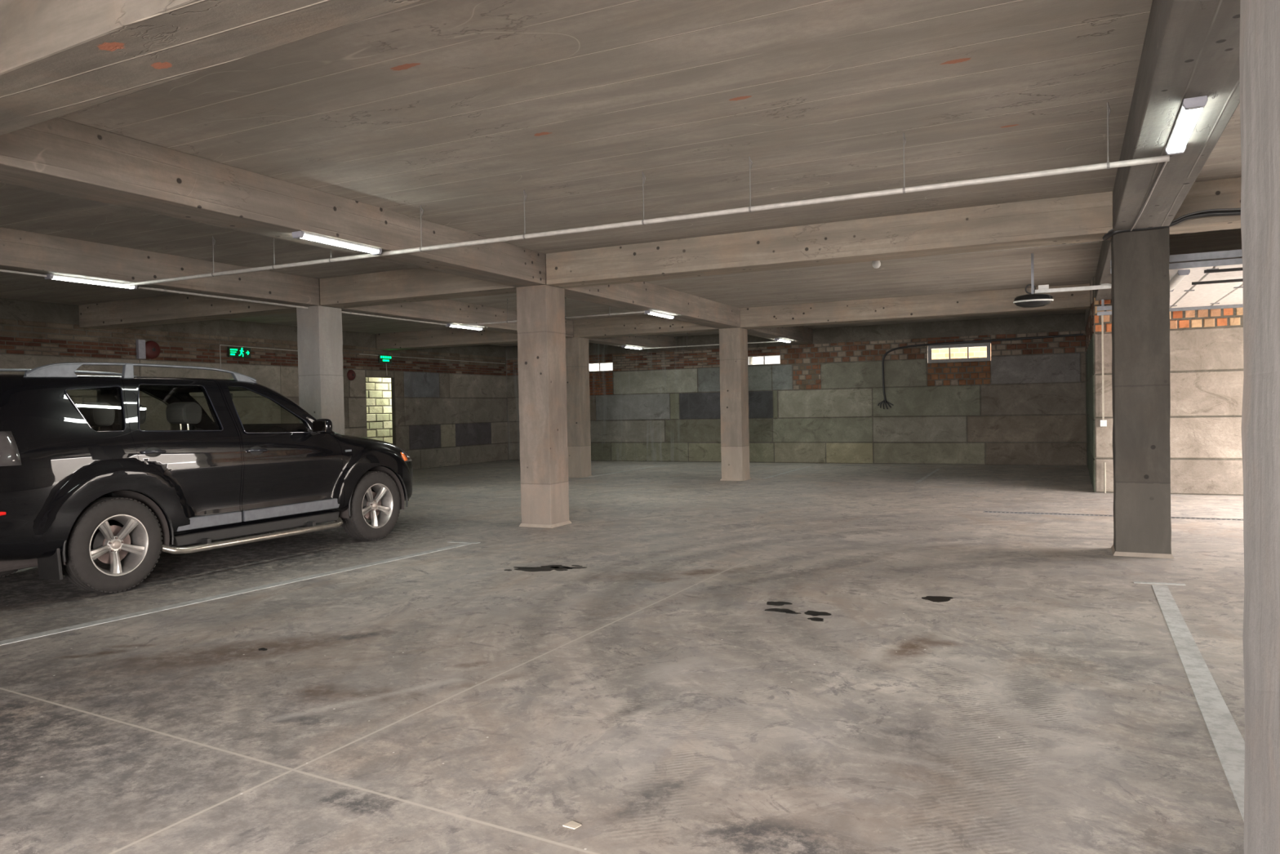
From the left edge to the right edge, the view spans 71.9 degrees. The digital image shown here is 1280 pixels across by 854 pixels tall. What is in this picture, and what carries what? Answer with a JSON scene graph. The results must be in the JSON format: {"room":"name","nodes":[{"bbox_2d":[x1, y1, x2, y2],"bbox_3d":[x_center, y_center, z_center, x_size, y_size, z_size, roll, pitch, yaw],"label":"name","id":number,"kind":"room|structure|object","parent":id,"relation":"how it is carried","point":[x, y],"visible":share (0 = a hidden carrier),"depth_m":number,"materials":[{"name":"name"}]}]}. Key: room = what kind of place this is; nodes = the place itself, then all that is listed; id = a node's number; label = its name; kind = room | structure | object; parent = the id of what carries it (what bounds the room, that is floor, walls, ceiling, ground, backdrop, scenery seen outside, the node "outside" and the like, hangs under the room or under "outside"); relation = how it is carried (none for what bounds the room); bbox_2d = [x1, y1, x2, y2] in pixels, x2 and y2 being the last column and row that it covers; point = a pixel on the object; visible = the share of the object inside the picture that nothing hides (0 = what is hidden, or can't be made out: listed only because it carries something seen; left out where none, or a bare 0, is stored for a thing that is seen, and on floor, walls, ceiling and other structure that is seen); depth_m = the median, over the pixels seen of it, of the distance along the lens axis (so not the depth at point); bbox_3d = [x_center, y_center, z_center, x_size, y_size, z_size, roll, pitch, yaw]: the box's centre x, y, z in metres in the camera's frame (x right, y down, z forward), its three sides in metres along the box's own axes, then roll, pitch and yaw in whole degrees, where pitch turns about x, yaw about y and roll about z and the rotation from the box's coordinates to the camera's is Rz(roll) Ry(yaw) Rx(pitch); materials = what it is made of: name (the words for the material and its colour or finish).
{"room":"parking garage","nodes":[
{"label":"parking garage","id":0,"kind":"room"},
{"bbox_2d":[0,297,508,470],"bbox_3d":[-9.688,-0.340,13.326,0.120,3.300,26.700,-1,1,26],"label":"wall","id":1,"kind":"structure","parent":0,"point":[445,413],"depth_m":18.13,"materials":[{"name":"grey concrete"}]},
{"bbox_2d":[135,339,159,359],"bbox_3d":[-8.578,-1.350,15.436,0.085,0.330,0.440,-1,1,26],"label":"bell","id":2,"kind":"object","parent":1,"relation":"attached to","point":[150,348],"visible":1,"depth_m":15.39,"materials":[{"name":"red metal"}]},
{"bbox_2d":[227,346,250,358],"bbox_3d":[-7.764,-1.445,17.107,0.046,0.200,0.500,-1,1,26],"label":"exit sign","id":3,"kind":"object","parent":1,"relation":"attached to","point":[233,352],"visible":1,"depth_m":17.07,"materials":[{"name":"green plastic"}]},
{"bbox_2d":[219,344,297,368],"bbox_3d":[-7.435,-1.360,17.812,0.016,0.467,2.408,-1,1,26],"label":"wire","id":4,"kind":"object","parent":1,"relation":"attached to","point":[220,344],"visible":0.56,"depth_m":17.26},
{"bbox_2d":[346,369,355,380],"bbox_3d":[-6.455,-1.165,19.793,0.085,0.240,0.240,-1,1,26],"label":"bell","id":5,"kind":"object","parent":1,"relation":"attached to","point":[351,375],"visible":1,"depth_m":19.75,"materials":[{"name":"red metal"}]},
{"bbox_2d":[377,354,391,364],"bbox_3d":[-5.989,-1.594,20.756,0.046,0.200,0.420,-1,1,26],"label":"exit sign","id":6,"kind":"object","parent":1,"relation":"attached to","point":[382,358],"visible":1,"depth_m":20.72,"materials":[{"name":"green plastic"}]},
{"bbox_2d":[359,353,505,364],"bbox_3d":[-5.108,-1.729,22.598,0.016,0.016,5.750,-1,1,26],"label":"wire","id":7,"kind":"object","parent":1,"relation":"attached to","point":[359,353],"visible":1,"depth_m":22.37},
{"bbox_2d":[365,377,392,444],"bbox_3d":[-7.019,-0.567,22.589,0.414,3.270,5.300,-1,1,26],"label":"wall","id":8,"kind":"structure","parent":0,"point":[378,390],"depth_m":22.75,"materials":[{"name":"brick"}]},
{"bbox_2d":[0,0,1242,346],"bbox_3d":[-1.304,-2.151,9.470,23.000,0.240,27.200,-1,1,26],"label":"ceiling","id":9,"kind":"structure","parent":0,"point":[454,109],"depth_m":5.83,"materials":[{"name":"concrete"}]},
{"bbox_2d":[0,226,319,306],"bbox_3d":[-5.882,-1.762,9.450,0.420,0.367,6.014,-1,1,26],"label":"ceiling beam","id":10,"kind":"structure","parent":9,"relation":"attached to","point":[20,251],"depth_m":9.73,"materials":[{"name":"concrete"}]},
{"bbox_2d":[0,269,46,276],"bbox_3d":[-7.277,-1.473,6.556,0.024,0.041,5.500,-1,1,26],"label":"conduit pipe","id":11,"kind":"object","parent":10,"relation":"attached to","point":[1,270],"visible":1,"depth_m":8.82,"materials":[{"name":"grey metal"}]},
{"bbox_2d":[44,273,137,289],"bbox_3d":[-5.864,-1.554,9.460,0.105,0.051,0.940,-1,1,26],"label":"ceiling lamp","id":12,"kind":"object","parent":10,"relation":"attached to","point":[50,276],"visible":0.8,"depth_m":9.36,"materials":[{"name":"white plastic"}]},
{"bbox_2d":[53,275,134,288],"bbox_3d":[-5.864,-1.545,9.460,0.092,0.024,0.870,-1,1,26],"label":"diffuser","id":13,"kind":"object","parent":12,"relation":"attached to","point":[70,278],"depth_m":9.40,"materials":[{"name":"white plastic"}]},
{"bbox_2d":[137,285,308,308],"bbox_3d":[-5.101,-1.607,11.028,0.027,0.041,2.450,-1,1,26],"label":"conduit pipe","id":14,"kind":"object","parent":10,"relation":"attached to","point":[163,290],"visible":1,"depth_m":10.83,"materials":[{"name":"grey metal"}]},
{"bbox_2d":[78,284,319,329],"bbox_3d":[-6.856,-1.827,13.504,4.880,0.367,0.430,-1,1,26],"label":"ceiling beam","id":15,"kind":"structure","parent":9,"relation":"attached to","point":[180,308],"depth_m":13.48,"materials":[{"name":"concrete"}]},
{"bbox_2d":[0,0,422,135],"bbox_3d":[-2.813,-1.710,4.077,20.652,0.367,0.439,0,1,29],"label":"ceiling beam","id":16,"kind":"structure","parent":9,"relation":"attached to","point":[58,58],"depth_m":3.58,"materials":[{"name":"concrete"}]},
{"bbox_2d":[0,117,546,287],"bbox_3d":[-2.667,-1.789,7.777,0.426,0.367,6.208,-1,1,26],"label":"ceiling beam","id":17,"kind":"structure","parent":9,"relation":"attached to","point":[58,155],"depth_m":6.55,"materials":[{"name":"concrete"}]},
{"bbox_2d":[292,231,382,254],"bbox_3d":[-2.588,-1.578,7.598,0.105,0.051,0.940,-1,1,26],"label":"ceiling lamp","id":18,"kind":"object","parent":17,"relation":"attached to","point":[298,234],"visible":1,"depth_m":7.52,"materials":[{"name":"white plastic"}]},
{"bbox_2d":[319,267,516,308],"bbox_3d":[-2.846,-1.863,11.552,3.200,0.367,0.430,-1,1,26],"label":"ceiling beam","id":19,"kind":"structure","parent":9,"relation":"attached to","point":[416,284],"depth_m":11.48,"materials":[{"name":"concrete"}]},
{"bbox_2d":[320,298,573,337],"bbox_3d":[-2.973,-1.941,15.428,0.420,0.367,6.435,-1,1,26],"label":"ceiling beam","id":20,"kind":"structure","parent":9,"relation":"attached to","point":[445,311],"depth_m":14.64,"materials":[{"name":"concrete"}]},
{"bbox_2d":[341,311,447,325],"bbox_3d":[-3.804,-1.687,13.693,0.027,0.041,2.520,-1,1,26],"label":"conduit pipe","id":21,"kind":"object","parent":20,"relation":"attached to","point":[343,312],"visible":0.87,"depth_m":13.61,"materials":[{"name":"grey metal"}]},
{"bbox_2d":[445,323,483,330],"bbox_3d":[-3.034,-1.728,15.275,0.105,0.051,0.940,-1,1,26],"label":"ceiling lamp","id":22,"kind":"object","parent":20,"relation":"attached to","point":[477,328],"visible":1,"depth_m":15.26,"materials":[{"name":"white plastic"}]},
{"bbox_2d":[450,324,481,329],"bbox_3d":[-3.034,-1.719,15.275,0.092,0.024,0.870,-1,1,26],"label":"diffuser","id":23,"kind":"object","parent":22,"relation":"attached to","point":[454,326],"depth_m":15.33,"materials":[{"name":"white plastic"}]},
{"bbox_2d":[376,328,517,350],"bbox_3d":[-3.855,-2.011,19.671,4.880,0.367,0.430,-1,1,26],"label":"ceiling beam","id":24,"kind":"structure","parent":9,"relation":"attached to","point":[452,337],"depth_m":19.75,"materials":[{"name":"concrete"}]},
{"bbox_2d":[455,297,644,326],"bbox_3d":[-1.550,-1.921,14.214,3.600,0.411,0.045,-1,1,26],"label":"conduit pipe","id":25,"kind":"object","parent":9,"relation":"hanging from","point":[638,312],"visible":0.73,"depth_m":14.01,"materials":[{"name":"grey metal"}]},
{"bbox_2d":[573,329,675,351],"bbox_3d":[-0.278,-2.107,20.966,0.420,0.367,5.037,-1,1,26],"label":"ceiling beam","id":26,"kind":"structure","parent":9,"relation":"attached to","point":[649,340],"depth_m":21.24,"materials":[{"name":"concrete"}]},
{"bbox_2d":[621,345,642,349],"bbox_3d":[-0.187,-1.904,21.172,0.105,0.051,0.940,-1,1,26],"label":"ceiling lamp","id":27,"kind":"object","parent":26,"relation":"attached to","point":[622,346],"visible":1,"depth_m":21.07,"materials":[{"name":"white plastic"}]},
{"bbox_2d":[625,346,641,349],"bbox_3d":[-0.187,-1.895,21.172,0.092,0.024,0.870,-1,1,26],"label":"diffuser","id":28,"kind":"object","parent":27,"relation":"attached to","point":[630,347],"depth_m":21.15,"materials":[{"name":"white plastic"}]},
{"bbox_2d":[536,261,739,328],"bbox_3d":[0.284,-1.970,13.842,0.426,0.367,6.435,-1,1,26],"label":"ceiling beam","id":29,"kind":"structure","parent":9,"relation":"attached to","point":[637,296],"depth_m":13.47,"materials":[{"name":"concrete"}]},
{"bbox_2d":[644,310,674,319],"bbox_3d":[0.308,-1.763,13.870,0.105,0.051,0.940,-1,1,26],"label":"ceiling lamp","id":30,"kind":"object","parent":29,"relation":"attached to","point":[646,312],"visible":1,"depth_m":13.78,"materials":[{"name":"white plastic"}]},
{"bbox_2d":[648,311,673,318],"bbox_3d":[0.308,-1.754,13.871,0.092,0.024,0.870,-1,1,26],"label":"diffuser","id":31,"kind":"object","parent":30,"relation":"attached to","point":[656,313],"depth_m":13.85,"materials":[{"name":"white plastic"}]},
{"bbox_2d":[122,102,1169,287],"bbox_3d":[-1.259,-1.787,7.568,9.980,0.415,0.045,-1,1,26],"label":"conduit pipe","id":32,"kind":"object","parent":9,"relation":"hanging from","point":[1108,165],"visible":0.88,"depth_m":6.64,"materials":[{"name":"grey metal"}]},
{"bbox_2d":[573,314,719,338],"bbox_3d":[0.155,-2.048,17.719,3.200,0.367,0.430,-1,1,26],"label":"ceiling beam","id":33,"kind":"structure","parent":9,"relation":"attached to","point":[648,324],"depth_m":17.66,"materials":[{"name":"concrete"}]},
{"bbox_2d":[642,333,782,349],"bbox_3d":[1.664,-2.118,20.821,3.600,0.411,0.045,-1,1,26],"label":"conduit pipe","id":34,"kind":"object","parent":9,"relation":"hanging from","point":[686,333],"visible":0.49,"depth_m":20.99,"materials":[{"name":"grey metal"}]},
{"bbox_2d":[739,318,813,344],"bbox_3d":[2.979,-2.136,19.381,0.426,0.367,5.037,-1,1,26],"label":"ceiling beam","id":35,"kind":"structure","parent":9,"relation":"attached to","point":[799,335],"depth_m":19.61,"materials":[{"name":"concrete"}]},
{"bbox_2d":[774,337,791,342],"bbox_3d":[3.217,-1.942,19.848,0.105,0.051,0.940,-1,1,26],"label":"ceiling lamp","id":36,"kind":"object","parent":35,"relation":"attached to","point":[775,339],"visible":1,"depth_m":19.70,"materials":[{"name":"white plastic"}]},
{"bbox_2d":[545,191,1113,288],"bbox_3d":[1.644,-1.904,9.366,5.937,0.367,0.430,-1,1,26],"label":"ceiling beam","id":37,"kind":"structure","parent":9,"relation":"attached to","point":[1082,218],"depth_m":8.94,"materials":[{"name":"concrete"}]},
{"bbox_2d":[739,283,1091,328],"bbox_3d":[4.645,-2.088,15.533,5.937,0.367,0.430,-1,1,26],"label":"ceiling beam","id":38,"kind":"structure","parent":9,"relation":"attached to","point":[995,301],"depth_m":15.32,"materials":[{"name":"concrete"}]},
{"bbox_2d":[871,240,1099,268],"bbox_3d":[4.191,-2.111,10.891,2.621,0.115,0.140,-1,1,22],"label":"conduit pipe","id":39,"kind":"object","parent":9,"relation":"hanging from","point":[877,264],"visible":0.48,"depth_m":10.71,"materials":[{"name":"white plastic"}]},
{"bbox_2d":[1013,253,1111,307],"bbox_3d":[6.910,-1.865,10.154,4.833,0.675,0.290,-1,1,26],"label":"garage door opener","id":40,"kind":"object","parent":9,"relation":"hanging from","point":[1031,300],"visible":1,"depth_m":11.01,"materials":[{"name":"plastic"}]},
{"bbox_2d":[1100,283,1111,285],"bbox_3d":[5.678,-1.644,10.663,0.202,0.194,0.048,0,2,41],"label":"cable","id":41,"kind":"object","parent":40,"relation":"hanging from","point":[1103,284],"visible":0.44,"depth_m":10.68,"materials":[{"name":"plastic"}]},
{"bbox_2d":[1084,280,1093,329],"bbox_3d":[8.470,-2.176,16.228,0.440,0.367,5.900,-1,1,26],"label":"ceiling beam","id":42,"kind":"structure","parent":9,"relation":"attached to","point":[1087,310],"depth_m":15.02,"materials":[{"name":"concrete"}]},
{"bbox_2d":[1095,216,1113,300],"bbox_3d":[6.007,-2.022,11.056,0.430,0.367,6.435,-1,1,26],"label":"ceiling beam","id":43,"kind":"structure","parent":9,"relation":"attached to","point":[1103,275],"depth_m":10.83,"materials":[{"name":"grey concrete"}]},
{"bbox_2d":[1097,298,1243,315],"bbox_3d":[9.004,-1.980,12.065,4.900,0.607,0.077,-1,1,26],"label":"rail","id":44,"kind":"object","parent":9,"relation":"hanging from","point":[1102,307],"visible":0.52,"depth_m":12.62,"materials":[{"name":"metal"}]},
{"bbox_2d":[1112,0,1239,231],"bbox_3d":[2.981,-1.836,4.838,0.430,0.367,6.548,-1,1,26],"label":"ceiling beam","id":45,"kind":"structure","parent":9,"relation":"attached to","point":[1191,48],"depth_m":4.49,"materials":[{"name":"grey concrete"}]},
{"bbox_2d":[1130,161,1167,231],"bbox_3d":[3.791,-1.696,6.598,0.020,0.015,2.571,-1,1,25],"label":"wire","id":46,"kind":"object","parent":45,"relation":"attached to","point":[1165,163],"visible":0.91,"depth_m":6.38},
{"bbox_2d":[1164,95,1208,155],"bbox_3d":[2.964,-1.627,4.806,0.105,0.051,0.940,-1,1,26],"label":"ceiling lamp","id":47,"kind":"object","parent":45,"relation":"attached to","point":[1191,108],"visible":1,"depth_m":4.69,"materials":[{"name":"white plastic"}]},
{"bbox_2d":[1166,106,1202,152],"bbox_3d":[2.965,-1.617,4.806,0.092,0.024,0.870,-1,1,26],"label":"diffuser","id":48,"kind":"object","parent":47,"relation":"attached to","point":[1187,118],"depth_m":4.78,"materials":[{"name":"white plastic"}]},
{"bbox_2d":[1110,248,1242,274],"bbox_3d":[6.896,-1.850,7.733,4.900,0.607,0.077,-1,1,26],"label":"rail","id":49,"kind":"object","parent":9,"relation":"hanging from","point":[1233,253],"visible":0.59,"depth_m":8.43,"materials":[{"name":"metal"}]},
{"bbox_2d":[1168,177,1241,234],"bbox_3d":[6.861,-1.951,6.826,4.807,0.367,0.430,-1,1,26],"label":"ceiling beam","id":50,"kind":"structure","parent":9,"relation":"attached to","point":[1222,193],"depth_m":7.57,"materials":[{"name":"concrete"}]},
{"bbox_2d":[1168,257,1243,307],"bbox_3d":[7.901,-1.633,9.902,3.941,0.106,4.540,-1,1,26],"label":"garage door","id":51,"kind":"structure","parent":9,"relation":"attached to","point":[1223,285],"depth_m":10.33,"materials":[{"name":"metal"}]},
{"bbox_2d":[1169,269,1190,291],"bbox_3d":[5.661,-1.537,9.326,0.105,0.051,1.500,-1,1,26],"label":"ceiling lamp","id":52,"kind":"object","parent":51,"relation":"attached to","point":[1180,275],"visible":0.75,"depth_m":8.97,"materials":[{"name":"white plastic"}]},
{"bbox_2d":[1169,273,1186,290],"bbox_3d":[5.661,-1.527,9.326,0.092,0.024,1.430,-1,1,26],"label":"diffuser","id":53,"kind":"object","parent":52,"relation":"attached to","point":[1177,277],"depth_m":9.15,"materials":[{"name":"white plastic"}]},
{"bbox_2d":[0,460,1244,853],"bbox_3d":[-0.655,1.222,9.255,20.500,0.001,26.800,-1,1,26],"label":"floor","id":54,"kind":"structure","parent":0,"point":[646,696],"depth_m":4.52,"materials":[{"name":"concrete"}]},
{"bbox_2d":[0,362,413,592],"bbox_3d":[-4.458,0.293,8.749,2.360,2.023,5.112,-1,1,26],"label":"car","id":55,"kind":"object","parent":54,"relation":"on","point":[73,494],"visible":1,"depth_m":7.47,"materials":[{"name":"black paint"}]},
{"bbox_2d":[0,431,22,466],"bbox_3d":[-4.651,0.160,6.330,0.350,0.253,0.105,-2,2,-43],"label":"tail lamp","id":56,"kind":"object","parent":55,"relation":"attached to","point":[11,442],"depth_m":6.40,"materials":[{"name":"grey plastic"}]},
{"bbox_2d":[144,447,161,457],"bbox_3d":[-4.059,0.213,7.355,0.010,0.092,0.170,-1,1,26],"label":"door handle","id":57,"kind":"object","parent":55,"relation":"on","point":[148,455],"depth_m":7.35,"materials":[{"name":"black metal"}]},
{"bbox_2d":[181,423,187,430],"bbox_3d":[-5.126,0.010,9.837,0.210,0.156,0.110,-1,1,26],"label":"post","id":58,"kind":"object","parent":55,"relation":"attached to","point":[184,425],"depth_m":9.78,"materials":[{"name":"silver metal"}]},
{"bbox_2d":[250,445,262,454],"bbox_3d":[-3.602,0.225,8.290,0.010,0.092,0.170,-1,1,26],"label":"door handle","id":59,"kind":"object","parent":55,"relation":"on","point":[251,446],"depth_m":8.29,"materials":[{"name":"black metal"}]},
{"bbox_2d":[312,420,325,431],"bbox_3d":[-3.216,-0.006,8.849,0.170,0.110,0.005,-1,1,26],"label":"mirror glass","id":60,"kind":"object","parent":55,"relation":"attached to","point":[317,425],"depth_m":8.85,"materials":[{"name":"black mirror"}]},
{"bbox_2d":[315,418,332,434],"bbox_3d":[-3.193,-0.007,8.896,0.210,0.156,0.110,-1,1,26],"label":"mirror","id":61,"kind":"object","parent":55,"relation":"attached to","point":[322,426],"depth_m":8.84,"materials":[{"name":"black paint"}]},
{"bbox_2d":[0,542,471,645],"bbox_3d":[-3.601,1.337,6.298,0.110,0.004,7.123,0,1,30],"label":"parking line","id":62,"kind":"object","parent":54,"relation":"on","point":[231,593],"visible":1,"depth_m":6.75,"materials":[{"name":"paint"}]},
{"bbox_2d":[296,305,344,435],"bbox_3d":[-4.465,-0.219,12.389,0.464,2.897,0.474,-1,1,26],"label":"concrete column","id":63,"kind":"structure","parent":54,"relation":"on","point":[319,328],"depth_m":12.21,"materials":[{"name":"grey concrete"}]},
{"bbox_2d":[448,541,480,543],"bbox_3d":[-1.892,1.239,9.479,0.367,0.004,0.070,-1,1,21],"label":"parking line","id":64,"kind":"object","parent":54,"relation":"on","point":[449,541],"visible":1,"depth_m":9.46,"materials":[{"name":"paint"}]},
{"bbox_2d":[515,284,571,528],"bbox_3d":[-1.185,-0.249,10.792,0.470,2.897,0.474,-1,1,26],"label":"concrete column","id":65,"kind":"structure","parent":54,"relation":"on","point":[540,308],"depth_m":10.62,"materials":[{"name":"grey concrete"}]},
{"bbox_2d":[503,564,586,571],"bbox_3d":[-0.836,1.253,7.837,0.730,0.003,0.306,-1,1,-4],"label":"oil stain","id":66,"kind":"object","parent":54,"relation":"on","point":[549,567],"visible":1,"depth_m":7.82,"materials":[{"name":"black liquid"}]},
{"bbox_2d":[562,820,582,829],"bbox_3d":[-0.228,1.342,2.973,0.047,0.003,0.044,0,2,41],"label":"paper scrap","id":67,"kind":"object","parent":54,"relation":"on","point":[572,824],"visible":1,"depth_m":2.97,"materials":[{"name":"white paper"}]},
{"bbox_2d":[565,337,592,477],"bbox_3d":[-1.333,-0.405,18.492,0.464,2.897,0.474,-1,1,26],"label":"concrete column","id":68,"kind":"structure","parent":54,"relation":"on","point":[578,398],"depth_m":18.30,"materials":[{"name":"grey concrete"}]},
{"bbox_2d":[719,327,751,480],"bbox_3d":[1.816,-0.433,16.959,0.470,2.897,0.474,-1,1,26],"label":"concrete column","id":69,"kind":"structure","parent":54,"relation":"on","point":[733,342],"depth_m":16.78,"materials":[{"name":"grey concrete"}]},
{"bbox_2d":[766,601,792,605],"bbox_3d":[0.985,1.251,6.254,0.184,0.003,0.130,-1,1,26],"label":"oil stain","id":70,"kind":"object","parent":54,"relation":"on","point":[775,603],"visible":1,"depth_m":6.25,"materials":[{"name":"black liquid"}]},
{"bbox_2d":[764,608,800,613],"bbox_3d":[0.984,1.256,6.030,0.258,0.003,0.120,-1,1,26],"label":"oil stain","id":71,"kind":"object","parent":54,"relation":"on","point":[779,610],"visible":1,"depth_m":6.03,"materials":[{"name":"black liquid"}]},
{"bbox_2d":[763,466,811,478],"bbox_3d":[3.146,0.953,18.690,0.080,0.004,3.501,-1,1,25],"label":"parking line","id":72,"kind":"object","parent":54,"relation":"on","point":[806,466],"visible":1,"depth_m":18.57,"materials":[{"name":"paint"}]},
{"bbox_2d":[807,617,823,621],"bbox_3d":[1.152,1.258,5.776,0.114,0.003,0.093,-1,1,26],"label":"oil stain","id":73,"kind":"object","parent":54,"relation":"on","point":[815,619],"visible":1,"depth_m":5.77,"materials":[{"name":"black liquid"}]},
{"bbox_2d":[804,610,831,616],"bbox_3d":[1.194,1.254,5.925,0.180,0.003,0.135,-1,1,26],"label":"oil stain","id":74,"kind":"object","parent":54,"relation":"on","point":[814,613],"visible":1,"depth_m":5.93,"materials":[{"name":"black liquid"}]},
{"bbox_2d":[915,468,940,483],"bbox_3d":[5.613,0.937,17.155,0.070,0.004,3.502,-1,1,25],"label":"parking line","id":75,"kind":"object","parent":54,"relation":"on","point":[937,469],"visible":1,"depth_m":16.96,"materials":[{"name":"paint"}]},
{"bbox_2d":[921,595,953,602],"bbox_3d":[2.119,1.228,6.306,0.209,0.003,0.196,-1,1,26],"label":"oil stain","id":76,"kind":"object","parent":54,"relation":"on","point":[934,598],"visible":1,"depth_m":6.31,"materials":[{"name":"black liquid"}]},
{"bbox_2d":[1103,462,1106,493],"bbox_3d":[6.984,0.763,13.257,0.025,0.460,0.025,-1,1,26],"label":"post","id":77,"kind":"object","parent":54,"relation":"on","point":[1104,463],"visible":1,"depth_m":13.25,"materials":[{"name":"beige plastic"}]},
{"bbox_2d":[982,511,1243,520],"bbox_3d":[7.176,1.057,9.923,6.200,0.004,0.120,-1,1,26],"label":"channel","id":78,"kind":"object","parent":54,"relation":"on","point":[985,511],"visible":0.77,"depth_m":10.77,"materials":[{"name":"metal"}]},
{"bbox_2d":[1111,226,1173,558],"bbox_3d":[4.538,-0.300,8.006,0.474,2.897,0.474,-1,1,26],"label":"concrete column","id":79,"kind":"structure","parent":54,"relation":"on","point":[1140,260],"depth_m":7.81,"materials":[{"name":"grey concrete"}]},
{"bbox_2d":[1102,208,1240,240],"bbox_3d":[6.049,-1.782,6.997,4.220,0.165,0.153,-1,1,26],"label":"cable bundle","id":80,"kind":"object","parent":79,"relation":"attached to","point":[1222,211],"visible":0.7,"depth_m":7.55,"materials":[{"name":"black rubber"}]},
{"bbox_2d":[1133,581,1185,585],"bbox_3d":[3.936,1.185,6.692,0.347,0.004,0.060,-1,1,21],"label":"parking line","id":81,"kind":"object","parent":54,"relation":"on","point":[1138,582],"visible":1,"depth_m":6.68,"materials":[{"name":"paint"}]},
{"bbox_2d":[1151,584,1244,821],"bbox_3d":[2.742,1.257,4.305,0.121,0.004,5.171,-1,1,26],"label":"parking line","id":82,"kind":"object","parent":54,"relation":"on","point":[1228,743],"visible":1,"depth_m":4.05,"materials":[{"name":"paint"}]},
{"bbox_2d":[1239,0,1279,853],"bbox_3d":[1.485,-0.113,1.744,0.436,2.897,0.447,-1,1,26],"label":"concrete column","id":83,"kind":"structure","parent":54,"relation":"on","point":[1260,20],"depth_m":1.83,"materials":[{"name":"grey concrete"}]},
{"bbox_2d":[505,312,1087,466],"bbox_3d":[2.969,-0.765,22.218,15.700,3.300,0.420,-1,1,26],"label":"wall","id":84,"kind":"structure","parent":0,"point":[1026,405],"depth_m":20.87,"materials":[{"name":"grey concrete"}]},
{"bbox_2d":[589,362,613,371],"bbox_3d":[-1.275,-1.628,24.095,1.240,0.230,0.050,-1,1,26],"label":"window","id":85,"kind":"structure","parent":84,"relation":"in","point":[597,362],"depth_m":23.99,"materials":[{"name":"white plastic"}]},
{"bbox_2d":[747,355,780,364],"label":"window","id":86,"kind":"structure","parent":84,"relation":"in","point":[767,355],"depth_m":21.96,"materials":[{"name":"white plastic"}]},
{"bbox_2d":[877,400,893,408],"bbox_3d":[5.739,-0.530,20.620,0.364,0.233,0.076,-1,1,26],"label":"junction","id":87,"kind":"object","parent":84,"relation":"attached to","point":[883,401],"visible":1,"depth_m":20.61,"materials":[{"name":"black plastic"}]},
{"bbox_2d":[928,342,991,363],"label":"window","id":88,"kind":"structure","parent":84,"relation":"in","point":[976,344],"depth_m":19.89,"materials":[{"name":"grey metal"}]},
{"bbox_2d":[881,333,1083,401],"bbox_3d":[7.549,-1.280,19.702,4.214,1.386,0.076,-1,1,26],"label":"cable","id":89,"kind":"object","parent":84,"relation":"attached to","point":[1071,335],"visible":1,"depth_m":19.80,"materials":[{"name":"black rubber"}]},
{"bbox_2d":[1085,296,1095,492],"bbox_3d":[8.364,-0.590,15.997,0.414,3.000,6.093,-1,1,26],"label":"wall partition","id":90,"kind":"structure","parent":0,"point":[1090,384],"depth_m":14.84,"materials":[{"name":"grey concrete"}]},
{"bbox_2d":[1093,276,1244,495],"bbox_3d":[9.355,-0.683,12.330,5.360,3.300,0.414,-1,1,26],"label":"wall","id":91,"kind":"structure","parent":0,"point":[1206,375],"depth_m":12.74,"materials":[{"name":"beige concrete"}]},
{"bbox_2d":[1099,315,1106,426],"bbox_3d":[6.937,-0.856,13.225,0.090,1.700,0.050,-1,1,26],"label":"conduit","id":92,"kind":"object","parent":91,"relation":"attached to","point":[1103,423],"visible":0.98,"depth_m":13.23,"materials":[{"name":"beige plastic"}]},
{"label":"outside","id":93,"kind":"structure","parent":0,"visible":0},
{"bbox_2d":[589,363,613,371],"bbox_3d":[-0.723,-1.563,25.503,2.400,1.300,0.100,-1,1,26],"label":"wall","id":94,"kind":"structure","parent":93,"point":[604,366],"depth_m":25.63,"materials":[{"name":"white glass"}]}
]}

